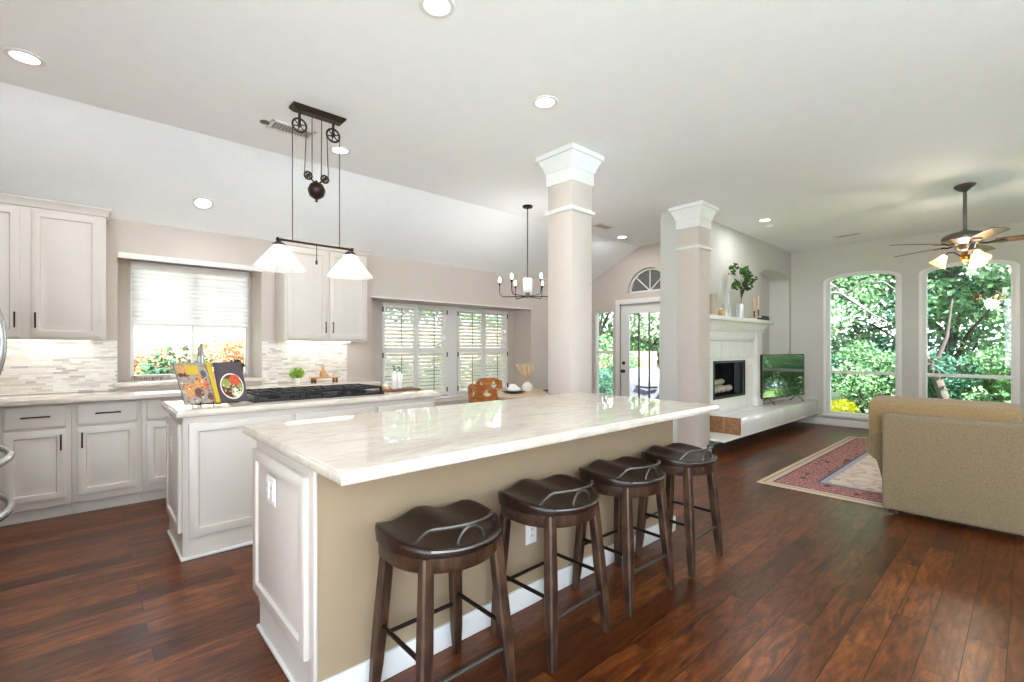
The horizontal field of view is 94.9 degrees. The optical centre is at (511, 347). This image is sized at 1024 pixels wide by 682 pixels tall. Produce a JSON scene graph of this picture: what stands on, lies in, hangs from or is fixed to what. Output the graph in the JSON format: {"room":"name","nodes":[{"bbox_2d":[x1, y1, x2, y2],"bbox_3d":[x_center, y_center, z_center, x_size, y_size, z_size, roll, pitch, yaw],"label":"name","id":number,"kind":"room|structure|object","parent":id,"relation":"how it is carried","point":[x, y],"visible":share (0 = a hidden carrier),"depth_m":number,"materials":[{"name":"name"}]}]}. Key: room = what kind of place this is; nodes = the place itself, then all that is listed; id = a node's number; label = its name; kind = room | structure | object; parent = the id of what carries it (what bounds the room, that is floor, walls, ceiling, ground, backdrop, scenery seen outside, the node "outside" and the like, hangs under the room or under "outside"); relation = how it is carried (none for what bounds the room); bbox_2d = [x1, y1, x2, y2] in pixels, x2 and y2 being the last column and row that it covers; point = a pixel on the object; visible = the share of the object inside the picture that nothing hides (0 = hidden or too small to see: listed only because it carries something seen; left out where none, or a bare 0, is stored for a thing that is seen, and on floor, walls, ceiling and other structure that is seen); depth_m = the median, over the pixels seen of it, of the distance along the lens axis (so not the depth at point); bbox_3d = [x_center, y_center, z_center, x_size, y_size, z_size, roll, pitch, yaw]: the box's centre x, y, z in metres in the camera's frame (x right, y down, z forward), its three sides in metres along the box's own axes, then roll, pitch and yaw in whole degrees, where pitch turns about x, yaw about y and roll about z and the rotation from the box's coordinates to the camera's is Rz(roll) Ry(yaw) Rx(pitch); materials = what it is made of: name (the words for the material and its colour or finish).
{"room":"open-plan kitchen","nodes":[
{"label":"open-plan kitchen","id":0,"kind":"room"},
{"bbox_2d":[0,218,547,405],"bbox_3d":[-1.776,0.060,6.233,8.350,2.480,0.582,0,0,-42],"label":"wall","id":1,"kind":"structure","parent":0,"point":[392,277],"depth_m":5.12,"materials":[{"name":"beige paint"}]},
{"bbox_2d":[0,193,111,341],"bbox_3d":[-3.834,-0.607,3.725,1.000,1.107,0.378,0,0,-42],"label":"upper cabinet","id":2,"kind":"object","parent":1,"relation":"attached to","point":[53,253],"visible":1,"depth_m":3.71,"materials":[{"name":"beige paint"}]},
{"bbox_2d":[130,261,247,377],"bbox_3d":[-3.402,-0.278,5.015,1.045,1.155,0.060,0,0,-42],"label":"window","id":3,"kind":"structure","parent":1,"relation":"in","point":[131,325],"depth_m":4.74,"materials":[{"name":"white paint"}]},
{"bbox_2d":[131,261,248,327],"bbox_3d":[-3.353,-0.536,4.961,1.035,0.628,0.043,0,0,-42],"label":"blind","id":4,"kind":"object","parent":3,"relation":"attached to","point":[162,294],"visible":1,"depth_m":4.92,"materials":[{"name":"white fabric"}]},
{"bbox_2d":[113,376,264,387],"bbox_3d":[-3.250,0.335,4.782,1.244,0.040,0.450,0,0,-42],"label":"window ledge","id":5,"kind":"object","parent":1,"relation":"attached to","point":[120,383],"visible":0.56,"depth_m":4.42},
{"bbox_2d":[131,375,170,380],"bbox_3d":[-3.504,0.292,4.570,0.305,0.057,0.032,0,0,-42],"label":"word sign","id":6,"kind":"object","parent":5,"relation":"on","point":[140,377],"visible":1,"depth_m":4.55,"materials":[{"name":"brown wood"}]},
{"bbox_2d":[117,252,262,271],"bbox_3d":[-3.108,-0.840,4.633,1.194,0.050,0.022,0,0,-42],"label":"trim","id":7,"kind":"structure","parent":1,"relation":"attached to","point":[119,254],"depth_m":4.55,"materials":[{"name":"white paint"}]},
{"bbox_2d":[272,237,370,342],"bbox_3d":[-2.115,-0.602,5.286,0.975,1.077,0.378,0,0,-42],"label":"upper cabinet","id":8,"kind":"object","parent":1,"relation":"attached to","point":[311,305],"visible":0.89,"depth_m":5.12,"materials":[{"name":"beige paint"}]},
{"bbox_2d":[389,302,443,391],"bbox_3d":[-1.444,0.043,6.834,1.070,1.355,0.060,0,0,-42],"label":"window","id":9,"kind":"structure","parent":1,"relation":"in","point":[389,302],"depth_m":7.15,"materials":[{"name":"white paint"}]},
{"bbox_2d":[381,302,415,387],"bbox_3d":[-1.572,0.037,6.575,0.527,1.325,0.062,0,0,-42],"label":"plantation shutter","id":10,"kind":"object","parent":9,"relation":"attached to","point":[391,358],"visible":0.79,"depth_m":6.57,"materials":[{"name":"white paint"}]},
{"bbox_2d":[416,304,447,394],"bbox_3d":[-1.176,0.037,6.935,0.532,1.325,0.062,0,0,-42],"label":"plantation shutter","id":11,"kind":"object","parent":9,"relation":"attached to","point":[419,351],"visible":0.98,"depth_m":6.94,"materials":[{"name":"white paint"}]},
{"bbox_2d":[445,306,456,395],"bbox_3d":[-0.971,0.043,7.243,0.180,1.355,0.170,0,0,-42],"label":"trim","id":12,"kind":"structure","parent":1,"relation":"attached to","point":[452,311],"depth_m":7.18,"materials":[{"name":"white paint"}]},
{"bbox_2d":[371,296,531,309],"bbox_3d":[-0.713,-0.639,6.808,2.824,0.016,0.019,0,0,-42],"label":"trim","id":13,"kind":"structure","parent":1,"relation":"attached to","point":[371,296],"depth_m":6.60,"materials":[{"name":"white paint"}]},
{"bbox_2d":[457,307,503,393],"bbox_3d":[-0.529,0.043,7.664,1.040,1.355,0.060,0,0,-42],"label":"window","id":14,"kind":"structure","parent":1,"relation":"in","point":[459,307],"depth_m":7.97,"materials":[{"name":"white paint"}]},
{"bbox_2d":[457,307,483,392],"bbox_3d":[-0.652,0.037,7.411,0.512,1.325,0.062,0,0,-42],"label":"plantation shutter","id":15,"kind":"object","parent":14,"relation":"attached to","point":[477,354],"visible":0.92,"depth_m":7.40,"materials":[{"name":"white paint"}]},
{"bbox_2d":[484,309,507,387],"bbox_3d":[-0.267,0.037,7.760,0.517,1.325,0.062,0,0,-42],"label":"plantation shutter","id":16,"kind":"object","parent":14,"relation":"attached to","point":[502,364],"visible":0.9,"depth_m":7.76,"materials":[{"name":"white paint"}]},
{"bbox_2d":[0,0,1023,280],"bbox_3d":[1.928,-1.359,3.864,10.850,0.982,9.130,0,0,-42],"label":"ceiling","id":17,"kind":"structure","parent":0,"point":[823,120],"depth_m":3.40,"materials":[{"name":"white paint"}]},
{"bbox_2d":[2,47,45,66],"bbox_3d":[-2.846,-1.696,2.748,0.180,0.009,0.180,0,0,-42],"label":"recessed light","id":18,"kind":"object","parent":17,"relation":"in","point":[19,55],"visible":1,"depth_m":2.74,"materials":[{"name":"white paint"}]},
{"bbox_2d":[191,196,213,209],"bbox_3d":[-2.863,-1.342,4.359,0.180,0.084,0.163,0,0,-42],"label":"recessed light","id":19,"kind":"object","parent":17,"relation":"in","point":[203,203],"visible":1,"depth_m":4.35,"materials":[{"name":"white paint"}]},
{"bbox_2d":[266,119,316,139],"bbox_3d":[-1.714,-1.695,3.658,0.320,0.010,0.170,0,0,-42],"label":"ceiling vent","id":20,"kind":"object","parent":17,"relation":"in","point":[276,125],"visible":0.88,"depth_m":3.64,"materials":[{"name":"white metal"}]},
{"bbox_2d":[252,101,372,279],"bbox_3d":[-1.409,-1.119,3.390,0.827,1.162,0.327,0,0,-42],"label":"pendant","id":21,"kind":"object","parent":17,"relation":"hanging from","point":[277,259],"visible":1,"depth_m":3.36,"materials":[{"name":"brown metal"}]},
{"bbox_2d":[329,146,350,154],"bbox_3d":[-1.476,-1.696,4.038,0.180,0.009,0.180,0,0,-42],"label":"recessed light","id":22,"kind":"object","parent":17,"relation":"in","point":[334,149],"visible":0.94,"depth_m":4.03,"materials":[{"name":"white paint"}]},
{"bbox_2d":[419,0,454,18],"bbox_3d":[-0.372,-1.696,2.332,0.180,0.009,0.180,0,0,-42],"label":"recessed light","id":23,"kind":"object","parent":17,"relation":"in","point":[439,9],"visible":1,"depth_m":2.34,"materials":[{"name":"white paint"}]},
{"bbox_2d":[499,204,547,298],"bbox_3d":[0.187,-1.148,5.626,0.682,1.106,0.671,0,0,-42],"label":"chandelier","id":24,"kind":"object","parent":17,"relation":"hanging from","point":[527,206],"visible":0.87,"depth_m":5.62,"materials":[{"name":"black metal"}]},
{"bbox_2d":[532,95,557,108],"bbox_3d":[0.228,-1.696,3.250,0.180,0.009,0.180,0,0,-42],"label":"recessed light","id":25,"kind":"object","parent":17,"relation":"in","point":[543,101],"visible":1,"depth_m":3.24,"materials":[{"name":"white paint"}]},
{"bbox_2d":[889,182,1023,268],"bbox_3d":[4.763,-1.271,4.891,1.361,0.859,1.339,0,0,-42],"label":"ceiling fan","id":26,"kind":"object","parent":17,"relation":"hanging from","point":[965,241],"visible":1,"depth_m":4.85,"materials":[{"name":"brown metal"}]},
{"bbox_2d":[0,421,1023,681],"bbox_3d":[1.957,1.325,3.870,10.700,0.050,9.100,0,0,-42],"label":"floor","id":27,"kind":"structure","parent":0,"point":[804,586],"depth_m":2.41,"materials":[{"name":"brown wood"}]},
{"bbox_2d":[0,309,14,521],"bbox_3d":[-2.914,0.400,2.081,0.983,1.760,0.960,0,0,-42],"label":"refrigerator","id":28,"kind":"object","parent":27,"relation":"on","point":[9,453],"visible":1,"depth_m":2.38,"materials":[{"name":"metal"}]},
{"bbox_2d":[0,403,71,525],"bbox_3d":[-3.712,0.861,3.685,0.388,0.878,0.594,0,0,-42],"label":"base cabinet","id":29,"kind":"object","parent":27,"relation":"on","point":[38,478],"visible":0.78,"depth_m":3.50,"materials":[{"name":"beige paint"}]},
{"bbox_2d":[72,399,141,513],"bbox_3d":[-3.409,0.861,3.960,0.425,0.878,0.594,0,0,-42],"label":"base cabinet","id":30,"kind":"object","parent":27,"relation":"on","point":[106,435],"visible":0.85,"depth_m":3.77,"materials":[{"name":"beige paint"}]},
{"bbox_2d":[141,397,182,501],"bbox_3d":[-3.085,0.861,4.254,0.448,0.878,0.594,0,0,-42],"label":"base cabinet","id":31,"kind":"object","parent":27,"relation":"on","point":[154,414],"visible":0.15,"depth_m":3.97,"materials":[{"name":"beige paint"}]},
{"bbox_2d":[162,387,440,561],"bbox_3d":[-1.548,0.840,3.710,1.885,0.920,0.705,0,0,-42],"label":"kitchen island","id":32,"kind":"object","parent":27,"relation":"on","point":[209,467],"visible":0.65,"depth_m":3.02,"materials":[{"name":"beige paint"}]},
{"bbox_2d":[162,387,440,417],"bbox_3d":[-1.548,0.402,3.710,1.885,0.043,0.705,0,0,-42],"label":"island countertop","id":33,"kind":"structure","parent":32,"relation":"on","point":[178,409],"depth_m":3.28,"materials":[{"name":"white stone"}]},
{"bbox_2d":[195,371,238,407],"bbox_3d":[-1.990,0.269,3.152,0.250,0.222,0.244,0,0,-42],"label":"cookbook stand","id":34,"kind":"object","parent":33,"relation":"on","point":[213,403],"visible":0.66,"depth_m":3.07,"materials":[{"name":"black metal"}]},
{"bbox_2d":[172,362,247,404],"bbox_3d":[-1.996,0.235,3.132,0.422,0.280,0.120,0,0,-42],"label":"cookbook","id":35,"kind":"object","parent":34,"relation":"on","point":[195,386],"visible":1,"depth_m":3.11,"materials":[{"name":"multicoloured paper"}]},
{"bbox_2d":[246,383,383,402],"bbox_3d":[-1.582,0.349,3.751,0.980,0.062,0.480,0,0,-42],"label":"cooktop","id":36,"kind":"object","parent":33,"relation":"in","point":[338,390],"visible":0.96,"depth_m":3.64,"materials":[{"name":"black metal"}]},
{"bbox_2d":[375,387,420,391],"bbox_3d":[-1.021,0.373,4.219,0.360,0.014,0.180,0,0,-42],"label":"serving board","id":37,"kind":"object","parent":33,"relation":"on","point":[404,388],"visible":0.93,"depth_m":4.16,"materials":[{"name":"brown wood"}]},
{"bbox_2d":[391,366,397,388],"bbox_3d":[-1.058,0.261,4.221,0.065,0.210,0.061,0,0,-42],"label":"soap dispenser","id":38,"kind":"object","parent":37,"relation":"on","point":[394,376],"visible":1,"depth_m":4.21,"materials":[{"name":"white plastic"}]},
{"bbox_2d":[369,500,515,681],"bbox_3d":[-0.250,0.946,1.743,0.446,0.708,0.407,0,0,-42],"label":"bar stool","id":39,"kind":"object","parent":27,"relation":"on","point":[427,541],"visible":1,"depth_m":1.72,"materials":[{"name":"brown wood"}]},
{"bbox_2d":[242,392,718,681],"bbox_3d":[0.033,0.840,2.742,2.585,0.920,1.207,0,0,-42],"label":"kitchen island","id":40,"kind":"object","parent":27,"relation":"on","point":[316,555],"visible":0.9,"depth_m":2.00,"materials":[{"name":"paint"}]},
{"bbox_2d":[266,474,275,506],"bbox_3d":[-1.014,0.598,1.973,0.011,0.115,0.115,0,0,-42],"label":"wall outlet","id":41,"kind":"object","parent":40,"relation":"attached to","point":[270,481],"visible":1,"depth_m":1.95,"materials":[{"name":"white plastic"}]},
{"bbox_2d":[242,392,718,485],"bbox_3d":[0.033,0.402,2.742,2.585,0.043,1.207,0,0,-42],"label":"island countertop","id":42,"kind":"structure","parent":40,"relation":"on","point":[345,450],"depth_m":2.19,"materials":[{"name":"white stone"}]},
{"bbox_2d":[526,525,535,544],"bbox_3d":[0.100,0.935,2.393,0.075,0.120,0.011,0,0,-42],"label":"wall outlet","id":43,"kind":"object","parent":40,"relation":"attached to","point":[530,530],"visible":0.83,"depth_m":2.38,"materials":[{"name":"white plastic"}]},
{"bbox_2d":[467,384,497,402],"bbox_3d":[-0.206,0.851,5.308,0.470,0.902,0.489,0,0,44],"label":"dining chair","id":44,"kind":"object","parent":27,"relation":"on","point":[479,390],"visible":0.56,"depth_m":5.12,"materials":[{"name":"brown wood"}]},
{"bbox_2d":[476,377,501,399],"bbox_3d":[-0.169,0.851,6.133,0.489,0.902,0.470,0,0,42],"label":"dining chair","id":45,"kind":"object","parent":27,"relation":"on","point":[485,381],"visible":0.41,"depth_m":6.32,"materials":[{"name":"brown wood"}]},
{"bbox_2d":[484,388,547,398],"bbox_3d":[0.179,0.925,5.903,1.240,0.750,1.240,0,0,-42],"label":"dining table","id":46,"kind":"object","parent":27,"relation":"on","point":[535,392],"visible":0.18,"depth_m":5.56,"materials":[{"name":"brown wood"}]},
{"bbox_2d":[515,363,533,391],"bbox_3d":[0.157,0.374,5.972,0.225,0.352,0.333,0,0,12],"label":"bud vase","id":47,"kind":"object","parent":46,"relation":"on","point":[525,369],"visible":1,"depth_m":5.91,"materials":[{"name":"white ceramic"}]},
{"bbox_2d":[490,474,610,673],"bbox_3d":[0.188,0.946,2.140,0.446,0.708,0.407,0,0,-44],"label":"bar stool","id":48,"kind":"object","parent":27,"relation":"on","point":[553,502],"visible":0.94,"depth_m":2.04,"materials":[{"name":"brown wood"}]},
{"bbox_2d":[536,142,603,394],"bbox_3d":[0.516,-0.200,4.189,0.431,3.000,0.431,0,0,-42],"label":"column","id":49,"kind":"structure","parent":27,"relation":"on","point":[569,170],"depth_m":4.09,"materials":[{"name":"beige paint"}]},
{"bbox_2d":[572,456,674,616],"bbox_3d":[0.612,0.946,2.535,0.446,0.708,0.407,0,0,-41],"label":"bar stool","id":50,"kind":"object","parent":27,"relation":"on","point":[625,478],"visible":0.96,"depth_m":2.48,"materials":[{"name":"brown wood"}]},
{"bbox_2d":[635,443,722,576],"bbox_3d":[1.055,0.946,2.932,0.446,0.708,0.407,0,0,-43],"label":"bar stool","id":51,"kind":"object","parent":27,"relation":"on","point":[687,461],"visible":0.94,"depth_m":2.89,"materials":[{"name":"brown wood"}]},
{"bbox_2d":[668,200,718,451],"bbox_3d":[2.205,-0.200,5.713,0.431,3.000,0.431,0,0,-42],"label":"column","id":52,"kind":"structure","parent":27,"relation":"on","point":[693,220],"depth_m":5.61,"materials":[{"name":"beige paint"}]},
{"bbox_2d":[757,436,1021,535],"bbox_3d":[4.476,1.294,4.814,3.500,0.011,2.440,0,0,-42],"label":"area rug","id":53,"kind":"object","parent":27,"relation":"on","point":[844,469],"visible":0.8,"depth_m":4.79,"materials":[{"name":"red fabric"}]},
{"bbox_2d":[865,395,1023,535],"bbox_3d":[3.957,0.843,3.211,0.905,0.890,2.415,0,0,-42],"label":"sofa","id":54,"kind":"object","parent":53,"relation":"on","point":[954,460],"visible":1,"depth_m":3.42,"materials":[{"name":"beige fabric"}]},
{"bbox_2d":[868,395,1023,433],"bbox_3d":[3.340,0.635,3.663,0.292,0.473,0.875,0,0,-42],"label":"cushion","id":55,"kind":"object","parent":54,"relation":"on","point":[988,411],"depth_m":3.57,"materials":[{"name":"beige fabric"}]},
{"bbox_3d":[-4.074,0.861,3.356,0.580,0.878,0.593,0,0,-42],"label":"base cabinet","id":56,"kind":"object","parent":27,"relation":"on","visible":0},
{"bbox_2d":[0,379,379,406],"bbox_3d":[-3.070,0.400,4.259,3.740,0.040,0.623,0,0,-42],"label":"countertop","id":57,"kind":"structure","parent":56,"relation":"on","point":[92,396],"depth_m":3.85,"materials":[{"name":"white stone"}]},
{"bbox_2d":[197,343,209,379],"bbox_3d":[-2.970,0.168,4.537,0.121,0.424,0.228,0,0,-42],"label":"faucet","id":58,"kind":"object","parent":57,"relation":"on","point":[200,351],"visible":0.58,"depth_m":4.46,"materials":[{"name":"metal"}]},
{"bbox_2d":[289,367,304,382],"bbox_3d":[-2.323,0.293,5.083,0.167,0.175,0.164,0,0,-42],"label":"potted plant","id":59,"kind":"object","parent":57,"relation":"on","point":[299,372],"visible":1,"depth_m":5.05,"materials":[{"name":"green plant"}]},
{"bbox_2d":[592,243,659,394],"bbox_3d":[2.230,-0.200,7.920,0.150,3.000,2.330,0,0,-42],"label":"wall","id":60,"kind":"structure","parent":0,"point":[614,284],"depth_m":8.23,"materials":[{"name":"beige paint"}]},
{"bbox_2d":[595,311,612,394],"bbox_3d":[1.684,0.092,8.492,0.050,1.515,0.420,0,0,-42],"label":"window","id":61,"kind":"structure","parent":60,"relation":"in","point":[596,313],"depth_m":8.62,"materials":[{"name":"white paint"}]},
{"bbox_2d":[615,296,659,398],"bbox_3d":[2.197,0.233,7.856,0.115,2.135,1.090,0,0,-42],"label":"door","id":62,"kind":"structure","parent":60,"relation":"in","point":[622,327],"depth_m":8.12,"materials":[{"name":"white paint"}]},
{"bbox_2d":[629,268,659,292],"bbox_3d":[2.304,-1.131,7.839,0.050,0.397,0.790,0,0,-42],"label":"window","id":63,"kind":"structure","parent":60,"relation":"in","point":[648,279],"depth_m":7.89,"materials":[{"name":"white paint"}]},
{"bbox_2d":[660,211,790,444],"bbox_3d":[3.411,-0.200,7.244,4.110,3.000,0.420,0,0,-42],"label":"wall","id":64,"kind":"structure","parent":0,"point":[771,264],"depth_m":6.68,"materials":[{"name":"beige paint"}]},
{"bbox_2d":[713,360,744,399],"bbox_3d":[2.953,0.435,6.737,1.040,0.518,0.345,0,0,-42],"label":"firebox","id":65,"kind":"object","parent":64,"relation":"in","point":[731,371],"visible":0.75,"depth_m":6.95,"materials":[{"name":"black metal"}]},
{"bbox_2d":[715,385,731,393],"bbox_3d":[2.953,0.586,6.669,0.635,0.112,0.116,0,0,-42],"label":"log","id":66,"kind":"object","parent":65,"relation":"on","point":[723,388],"visible":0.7,"depth_m":6.63,"materials":[{"name":"wood"}]},
{"bbox_2d":[734,362,739,392],"bbox_3d":[3.303,0.435,6.902,0.190,0.450,0.024,0,0,-42],"label":"curtain","id":67,"kind":"object","parent":65,"relation":"hanging from","point":[736,365],"depth_m":6.89,"materials":[{"name":"black metal"}]},
{"bbox_2d":[710,314,772,414],"bbox_3d":[3.116,0.232,6.543,2.220,1.294,0.219,0,0,-42],"label":"fireplace mantel","id":68,"kind":"object","parent":64,"relation":"attached to","point":[731,338],"visible":0.61,"depth_m":6.74,"materials":[{"name":"white paint"}]},
{"bbox_2d":[710,294,717,314],"bbox_3d":[2.586,-0.552,6.048,0.124,0.275,0.123,0,0,-42],"label":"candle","id":69,"kind":"object","parent":68,"relation":"on","point":[713,297],"visible":0.62,"depth_m":6.00,"materials":[{"name":"beige wax"}]},
{"bbox_2d":[710,314,772,324],"bbox_3d":[3.125,-0.388,6.551,2.185,0.055,0.219,0,0,-42],"label":"mantel shelf","id":70,"kind":"object","parent":68,"relation":"attached to","point":[713,318],"depth_m":6.39,"materials":[{"name":"white paint"}]},
{"bbox_2d":[728,263,757,316],"bbox_3d":[3.209,-0.798,6.545,0.732,0.766,0.258,0,0,-42],"label":"plant","id":71,"kind":"object","parent":68,"relation":"on","point":[742,271],"visible":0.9,"depth_m":6.52,"materials":[{"name":"green plant"}]},
{"bbox_2d":[710,398,817,442],"bbox_3d":[3.743,1.004,6.976,3.670,0.248,0.418,0,0,-42],"label":"hearth","id":72,"kind":"object","parent":64,"relation":"attached to","point":[726,426],"visible":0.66,"depth_m":6.42,"materials":[{"name":"white stone"}]},
{"bbox_2d":[760,354,803,404],"bbox_3d":[4.353,0.489,7.558,1.310,0.778,0.229,0,0,-33],"label":"television","id":73,"kind":"object","parent":72,"relation":"on","point":[781,375],"visible":0.94,"depth_m":7.50,"materials":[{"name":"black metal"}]},
{"bbox_2d":[791,221,1023,421],"bbox_3d":[6.954,-0.200,6.287,0.150,3.000,5.960,0,0,-42],"label":"wall","id":74,"kind":"structure","parent":0,"point":[810,269],"depth_m":7.45,"materials":[{"name":"beige paint"}]},
{"bbox_2d":[794,417,868,428],"bbox_3d":[6.926,1.245,6.194,0.018,0.110,5.860,0,0,-42],"label":"baseboard","id":75,"kind":"structure","parent":74,"relation":"attached to","point":[825,421],"depth_m":7.86,"materials":[{"name":"white paint"}]},
{"bbox_2d":[822,271,901,419],"bbox_3d":[5.673,-0.041,7.639,0.170,2.392,1.065,0,0,-42],"label":"window","id":76,"kind":"structure","parent":74,"relation":"in","point":[827,371],"depth_m":7.77,"materials":[{"name":"white paint"}]},
{"bbox_2d":[919,260,1019,404],"bbox_3d":[6.503,-0.041,6.725,0.170,2.392,1.065,0,0,-42],"label":"window","id":77,"kind":"structure","parent":74,"relation":"in","point":[1015,267],"depth_m":6.52,"materials":[{"name":"white paint"}]},
{"label":"outside","id":78,"kind":"structure","parent":0,"visible":0},
{"bbox_2d":[831,368,1010,412],"bbox_3d":[6.264,1.400,12.440,54.000,0.080,70.000,0,0,-42],"label":"ground","id":79,"kind":"structure","parent":78,"point":[834,395],"depth_m":13.46,"materials":[{"name":"green plant"}]},
{"bbox_2d":[134,345,186,374],"bbox_3d":[-6.156,0.694,7.472,1.656,1.591,1.575,0,0,-42],"label":"shrub","id":80,"kind":"object","parent":79,"relation":"on","point":[138,359],"visible":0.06,"depth_m":7.45,"materials":[{"name":"orange plant"}]},
{"bbox_2d":[134,346,243,374],"bbox_3d":[-4.712,0.720,6.906,1.475,1.530,1.485,0,0,-13],"label":"shrub","id":81,"kind":"object","parent":79,"relation":"on","point":[149,368],"visible":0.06,"depth_m":6.60,"materials":[{"name":"green plant"}]},
{"bbox_2d":[179,334,243,370],"bbox_3d":[-5.036,0.619,8.488,1.847,1.774,1.756,0,0,21],"label":"shrub","id":82,"kind":"object","parent":79,"relation":"on","point":[234,349],"visible":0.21,"depth_m":8.08,"materials":[{"name":"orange plant"}]},
{"bbox_2d":[134,324,612,389],"bbox_3d":[-2.619,0.368,11.439,17.500,1.984,0.060,0,0,-42],"label":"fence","id":83,"kind":"object","parent":79,"relation":"on","point":[175,337],"visible":0.02,"depth_m":8.49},
{"bbox_2d":[419,312,499,341],"bbox_3d":[-1.605,-1.125,14.778,4.151,7.198,3.837,0,0,42],"label":"tree","id":84,"kind":"object","parent":79,"relation":"on","point":[433,312],"visible":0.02,"depth_m":13.46,"materials":[{"name":"green plant"}]},
{"bbox_2d":[599,368,612,393],"bbox_3d":[2.179,0.931,11.300,0.740,1.010,1.041,0,0,14],"label":"shrub","id":85,"kind":"object","parent":79,"relation":"on","point":[605,383],"visible":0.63,"depth_m":11.12,"materials":[{"name":"green plant"}]},
{"bbox_2d":[599,353,641,381],"bbox_3d":[2.660,0.740,11.681,1.490,1.457,1.278,0,0,-12],"label":"shrub","id":86,"kind":"object","parent":79,"relation":"on","point":[633,364],"visible":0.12,"depth_m":11.68,"materials":[{"name":"green plant"}]},
{"bbox_2d":[599,312,657,362],"bbox_3d":[2.479,-1.012,13.494,3.397,5.889,3.140,0,0,11],"label":"tree","id":87,"kind":"object","parent":79,"relation":"on","point":[603,340],"visible":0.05,"depth_m":13.32,"materials":[{"name":"green plant"}]},
{"bbox_2d":[600,313,658,366],"bbox_3d":[4.539,-1.226,16.393,3.837,7.198,4.151,0,0,-5],"label":"tree","id":88,"kind":"object","parent":79,"relation":"on","point":[654,341],"visible":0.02,"depth_m":16.46,"materials":[{"name":"green plant"}]},
{"bbox_2d":[630,312,658,362],"bbox_3d":[4.627,-1.406,13.750,3.370,7.118,3.680,0,0,7],"label":"tree","id":89,"kind":"object","parent":79,"relation":"on","point":[654,317],"visible":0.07,"depth_m":13.18,"materials":[{"name":"green plant"}]},
{"bbox_2d":[831,354,855,391],"bbox_3d":[6.413,0.748,10.008,1.496,1.452,1.064,0,0,5],"label":"shrub","id":90,"kind":"object","parent":79,"relation":"on","point":[840,356],"visible":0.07,"depth_m":9.74,"materials":[{"name":"green plant"}]},
{"bbox_2d":[831,398,857,412],"bbox_3d":[5.929,1.138,8.497,0.477,0.448,0.531,0,0,-42],"label":"clump","id":91,"kind":"object","parent":79,"relation":"on","point":[848,406],"visible":0.55,"depth_m":8.40,"materials":[{"name":"yellow plant"}]},
{"bbox_2d":[831,278,888,357],"bbox_3d":[9.073,-2.380,15.234,4.598,9.388,4.844,0,0,20],"label":"tree","id":92,"kind":"object","parent":79,"relation":"on","point":[844,333],"visible":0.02,"depth_m":14.49,"materials":[{"name":"green plant"}]},
{"bbox_2d":[831,340,894,413],"bbox_3d":[7.150,0.656,9.335,1.452,1.656,1.693,0,0,33],"label":"shrub","id":93,"kind":"object","parent":79,"relation":"on","point":[863,382],"visible":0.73,"depth_m":9.26,"materials":[{"name":"green plant"}]},
{"bbox_2d":[831,274,894,379],"bbox_3d":[7.655,-1.019,11.497,3.774,6.543,3.488,0,0,-39],"label":"tree","id":94,"kind":"object","parent":79,"relation":"on","point":[860,294],"visible":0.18,"depth_m":10.69,"materials":[{"name":"green plant"}]},
{"bbox_2d":[831,274,894,324],"bbox_3d":[6.449,-0.168,9.639,0.407,3.186,2.411,0,0,-42],"label":"tree","id":95,"kind":"object","parent":79,"relation":"on","point":[839,290],"visible":0.31,"depth_m":9.23,"materials":[{"name":"grey plant"}]},
{"bbox_2d":[879,292,952,398],"bbox_3d":[7.680,0.138,8.936,0.514,2.560,1.172,0,0,-42],"label":"tree","id":96,"kind":"object","parent":79,"relation":"on","point":[942,392],"visible":0.27,"depth_m":8.60,"materials":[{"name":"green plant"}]},
{"bbox_2d":[831,268,1001,354],"bbox_3d":[10.745,-2.312,12.997,4.784,9.253,4.381,0,0,35],"label":"tree","id":97,"kind":"object","parent":79,"relation":"on","point":[865,334],"visible":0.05,"depth_m":12.32,"materials":[{"name":"green plant"}]},
{"bbox_2d":[846,264,1010,393],"bbox_3d":[9.741,-1.328,10.449,3.912,7.583,3.714,0,0,-27],"label":"tree","id":98,"kind":"object","parent":79,"relation":"on","point":[944,287],"visible":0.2,"depth_m":10.09,"materials":[{"name":"green plant"}]},
{"bbox_2d":[882,346,984,399],"bbox_3d":[8.001,0.722,8.973,1.111,1.515,1.561,0,0,-31],"label":"shrub","id":99,"kind":"object","parent":79,"relation":"on","point":[950,382],"visible":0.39,"depth_m":8.64,"materials":[{"name":"green plant"}]},
{"bbox_2d":[951,341,1010,402],"bbox_3d":[8.800,0.656,8.301,1.693,1.656,1.452,0,0,-3],"label":"shrub","id":100,"kind":"object","parent":79,"relation":"on","point":[989,358],"visible":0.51,"depth_m":8.24,"materials":[{"name":"green plant"}]},
{"bbox_2d":[959,264,1010,367],"bbox_3d":[10.154,-1.119,8.561,3.774,6.543,3.488,0,0,-8],"label":"tree","id":101,"kind":"object","parent":79,"relation":"on","point":[996,271],"visible":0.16,"depth_m":8.91,"materials":[{"name":"green plant"}]},
{"bbox_2d":[961,264,1010,350],"bbox_3d":[13.235,-1.993,11.507,4.709,8.833,5.095,0,0,39],"label":"tree","id":102,"kind":"object","parent":79,"relation":"on","point":[1007,324],"visible":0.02,"depth_m":12.40,"materials":[{"name":"green plant"}]},
{"bbox_3d":[2.605,1.336,10.706,4.150,0.048,5.650,0,0,-42],"label":"patio slab","id":103,"kind":"object","parent":79,"relation":"on","visible":0},
{"bbox_2d":[599,351,657,374],"bbox_3d":[3.034,0.690,12.479,0.070,1.220,1.800,0,0,-42],"label":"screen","id":104,"kind":"object","parent":103,"relation":"on","point":[643,354],"visible":0.19,"depth_m":12.01,"materials":[{"name":"white"}]},
{"bbox_2d":[630,368,658,398],"bbox_3d":[2.909,0.880,10.138,0.777,0.860,1.265,0,0,-42],"label":"covered grill","id":105,"kind":"object","parent":103,"relation":"on","point":[654,373],"visible":0.31,"depth_m":9.85,"materials":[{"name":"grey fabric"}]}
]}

